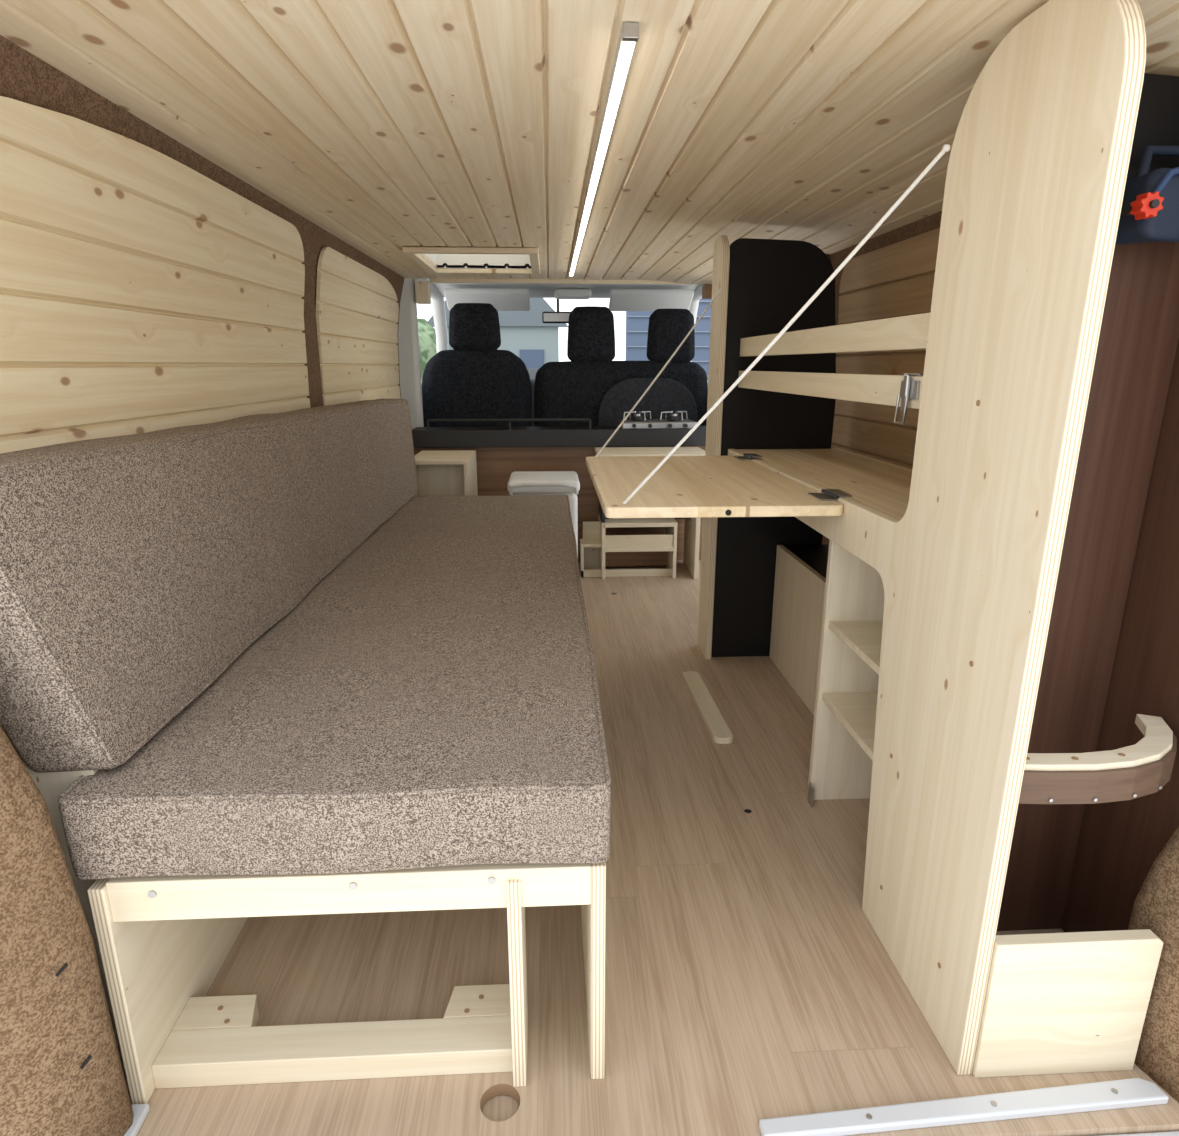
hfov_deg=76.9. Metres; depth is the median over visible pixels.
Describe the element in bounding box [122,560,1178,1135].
floor
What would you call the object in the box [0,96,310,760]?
cladding
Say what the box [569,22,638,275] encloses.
recessed light
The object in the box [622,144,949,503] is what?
rope
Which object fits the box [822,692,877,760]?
niche shelf
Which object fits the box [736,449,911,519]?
shelf
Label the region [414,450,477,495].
wooden storage box
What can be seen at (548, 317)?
mirror glass
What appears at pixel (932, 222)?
lining
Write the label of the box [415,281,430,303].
block
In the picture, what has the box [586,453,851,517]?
folding table
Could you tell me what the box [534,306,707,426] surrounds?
seat
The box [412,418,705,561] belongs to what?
bulkhead
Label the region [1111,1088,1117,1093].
rivet
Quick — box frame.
[87,862,605,1103]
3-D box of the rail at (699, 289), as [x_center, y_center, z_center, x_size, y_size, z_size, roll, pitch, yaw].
[0.719,-1.617,4.242,0.130,0.096,0.856,-1,15,-3]
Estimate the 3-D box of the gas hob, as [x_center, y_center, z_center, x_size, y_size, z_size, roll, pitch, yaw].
[0.347,-0.762,3.820,0.380,0.083,0.235,-1,15,-3]
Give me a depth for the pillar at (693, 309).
4.74 m
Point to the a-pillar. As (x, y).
(438, 305)
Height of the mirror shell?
0.070 m
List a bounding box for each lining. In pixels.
[0,35,403,396]
[822,211,941,544]
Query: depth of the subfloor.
1.06 m
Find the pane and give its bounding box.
[520,350,543,368]
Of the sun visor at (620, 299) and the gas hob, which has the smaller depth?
the gas hob
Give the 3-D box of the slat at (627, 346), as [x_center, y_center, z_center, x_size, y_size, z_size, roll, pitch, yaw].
[4.471,-3.461,11.629,7.800,0.020,0.040,-1,15,-3]
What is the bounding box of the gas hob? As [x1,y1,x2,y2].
[618,411,696,428]
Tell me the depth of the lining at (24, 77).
1.29 m
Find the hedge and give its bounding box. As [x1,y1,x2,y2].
[418,318,436,380]
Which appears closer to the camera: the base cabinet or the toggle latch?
the toggle latch
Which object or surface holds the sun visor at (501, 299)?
attached to the liner
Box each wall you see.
[301,297,323,407]
[625,299,711,380]
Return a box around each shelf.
[605,547,672,551]
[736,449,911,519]
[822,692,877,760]
[828,620,882,674]
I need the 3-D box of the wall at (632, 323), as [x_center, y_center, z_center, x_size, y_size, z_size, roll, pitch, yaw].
[4.465,-3.425,11.764,7.800,3.600,0.200,-1,15,-3]
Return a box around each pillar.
[0,725,133,1135]
[689,288,701,328]
[1128,826,1178,1102]
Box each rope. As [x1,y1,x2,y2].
[595,290,720,457]
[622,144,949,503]
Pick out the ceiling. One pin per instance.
(388, 126)
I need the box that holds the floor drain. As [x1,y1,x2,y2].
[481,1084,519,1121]
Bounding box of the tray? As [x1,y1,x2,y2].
[618,419,696,428]
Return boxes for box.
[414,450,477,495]
[507,471,579,556]
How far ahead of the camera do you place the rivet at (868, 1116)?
1.01 m
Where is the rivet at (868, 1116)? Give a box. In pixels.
[866,1113,871,1119]
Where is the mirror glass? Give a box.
[544,313,569,321]
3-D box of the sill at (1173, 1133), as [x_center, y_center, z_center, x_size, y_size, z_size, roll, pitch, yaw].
[0.094,0.812,0.930,1.460,0.042,0.113,-1,15,-3]
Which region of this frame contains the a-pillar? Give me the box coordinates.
[431,286,447,352]
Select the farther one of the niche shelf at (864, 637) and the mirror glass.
the mirror glass
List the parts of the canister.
knob stem, knob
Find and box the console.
[555,289,590,298]
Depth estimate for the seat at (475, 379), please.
4.06 m
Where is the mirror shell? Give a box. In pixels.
[542,312,569,322]
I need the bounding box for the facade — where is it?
[447,326,558,363]
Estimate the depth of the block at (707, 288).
3.80 m
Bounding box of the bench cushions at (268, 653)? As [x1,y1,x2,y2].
[0,398,610,879]
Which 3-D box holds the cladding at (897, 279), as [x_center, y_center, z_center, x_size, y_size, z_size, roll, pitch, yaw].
[0.864,-0.485,2.198,0.033,0.875,0.800,-1,15,-3]
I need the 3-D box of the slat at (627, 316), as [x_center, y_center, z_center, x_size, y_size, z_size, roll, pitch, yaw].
[4.471,-3.886,11.513,7.800,0.020,0.040,-1,15,-3]
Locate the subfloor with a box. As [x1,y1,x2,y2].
[482,1095,518,1121]
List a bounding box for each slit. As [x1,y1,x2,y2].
[55,963,67,976]
[80,1055,91,1069]
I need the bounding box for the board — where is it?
[22,761,124,1068]
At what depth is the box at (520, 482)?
3.19 m
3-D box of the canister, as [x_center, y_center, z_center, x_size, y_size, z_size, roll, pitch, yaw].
[0.771,-0.495,0.981,0.151,0.124,0.101,-1,15,-3]
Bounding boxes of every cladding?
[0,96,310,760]
[316,247,400,405]
[831,228,939,468]
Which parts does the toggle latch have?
lever, plate, plate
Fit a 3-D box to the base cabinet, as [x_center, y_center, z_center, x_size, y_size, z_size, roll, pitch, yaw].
[0.253,-0.273,3.645,0.600,0.603,0.300,-1,15,-3]
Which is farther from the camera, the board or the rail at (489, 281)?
the rail at (489, 281)
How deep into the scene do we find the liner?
4.45 m
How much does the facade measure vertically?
2.350 m
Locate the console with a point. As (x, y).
(559, 293)
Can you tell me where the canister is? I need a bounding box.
[1115,145,1178,243]
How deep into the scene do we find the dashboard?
4.94 m
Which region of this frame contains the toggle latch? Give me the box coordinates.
[893,373,922,424]
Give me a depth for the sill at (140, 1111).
1.01 m
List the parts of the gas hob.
burner, burner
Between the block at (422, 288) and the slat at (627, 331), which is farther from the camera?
the slat at (627, 331)
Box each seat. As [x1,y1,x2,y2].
[422,303,531,426]
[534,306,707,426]
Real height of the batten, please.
0.018 m
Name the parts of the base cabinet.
drawer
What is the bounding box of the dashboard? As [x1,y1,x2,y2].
[527,369,537,426]
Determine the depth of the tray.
3.73 m
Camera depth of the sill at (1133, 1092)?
1.02 m
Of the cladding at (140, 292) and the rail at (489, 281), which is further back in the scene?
the rail at (489, 281)
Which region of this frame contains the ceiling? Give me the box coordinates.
[0,0,1178,284]
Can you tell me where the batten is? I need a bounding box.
[683,671,732,743]
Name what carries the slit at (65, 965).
attached to the pillar at (50, 1024)
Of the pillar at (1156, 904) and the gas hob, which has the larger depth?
the gas hob
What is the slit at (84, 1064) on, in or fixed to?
attached to the pillar at (50, 1024)
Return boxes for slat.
[627,316,710,316]
[627,331,709,331]
[627,346,709,346]
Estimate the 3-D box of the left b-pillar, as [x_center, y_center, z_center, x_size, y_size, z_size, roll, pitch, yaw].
[-0.949,-0.803,3.939,0.125,1.470,0.090,-1,15,-3]
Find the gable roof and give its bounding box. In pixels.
[427,298,567,327]
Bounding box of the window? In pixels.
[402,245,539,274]
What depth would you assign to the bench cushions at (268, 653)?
1.10 m
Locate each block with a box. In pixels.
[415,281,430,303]
[702,284,711,298]
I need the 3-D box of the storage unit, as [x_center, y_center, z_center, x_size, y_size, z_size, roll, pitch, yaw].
[0.656,-0.168,1.742,0.420,1.405,1.745,-1,15,-3]
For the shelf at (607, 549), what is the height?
0.020 m
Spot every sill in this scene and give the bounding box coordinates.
[124,1104,149,1135]
[759,1078,1168,1135]
[1099,1131,1178,1135]
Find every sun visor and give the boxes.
[444,288,529,310]
[609,289,693,310]
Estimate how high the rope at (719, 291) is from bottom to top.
0.490 m
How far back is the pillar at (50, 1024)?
0.88 m
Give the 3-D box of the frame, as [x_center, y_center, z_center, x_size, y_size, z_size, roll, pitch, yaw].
[-0.366,0.289,2.050,0.663,0.360,2.164,-1,15,-3]
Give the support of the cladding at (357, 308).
attached to the lining at (24, 77)
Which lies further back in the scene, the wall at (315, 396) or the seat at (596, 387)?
the seat at (596, 387)
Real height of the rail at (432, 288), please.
0.096 m
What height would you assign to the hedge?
2.111 m
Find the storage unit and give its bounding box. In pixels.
[698,0,1178,1077]
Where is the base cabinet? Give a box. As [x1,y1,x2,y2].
[580,447,704,578]
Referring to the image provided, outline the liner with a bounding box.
[424,279,701,298]
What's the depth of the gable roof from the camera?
14.94 m
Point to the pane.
(533, 359)
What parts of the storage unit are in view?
partition post, arch panel, rail, rail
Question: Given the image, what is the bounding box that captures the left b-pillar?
[398,278,423,428]
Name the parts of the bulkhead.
rail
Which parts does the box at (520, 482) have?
lid, handle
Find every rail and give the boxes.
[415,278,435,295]
[430,277,695,284]
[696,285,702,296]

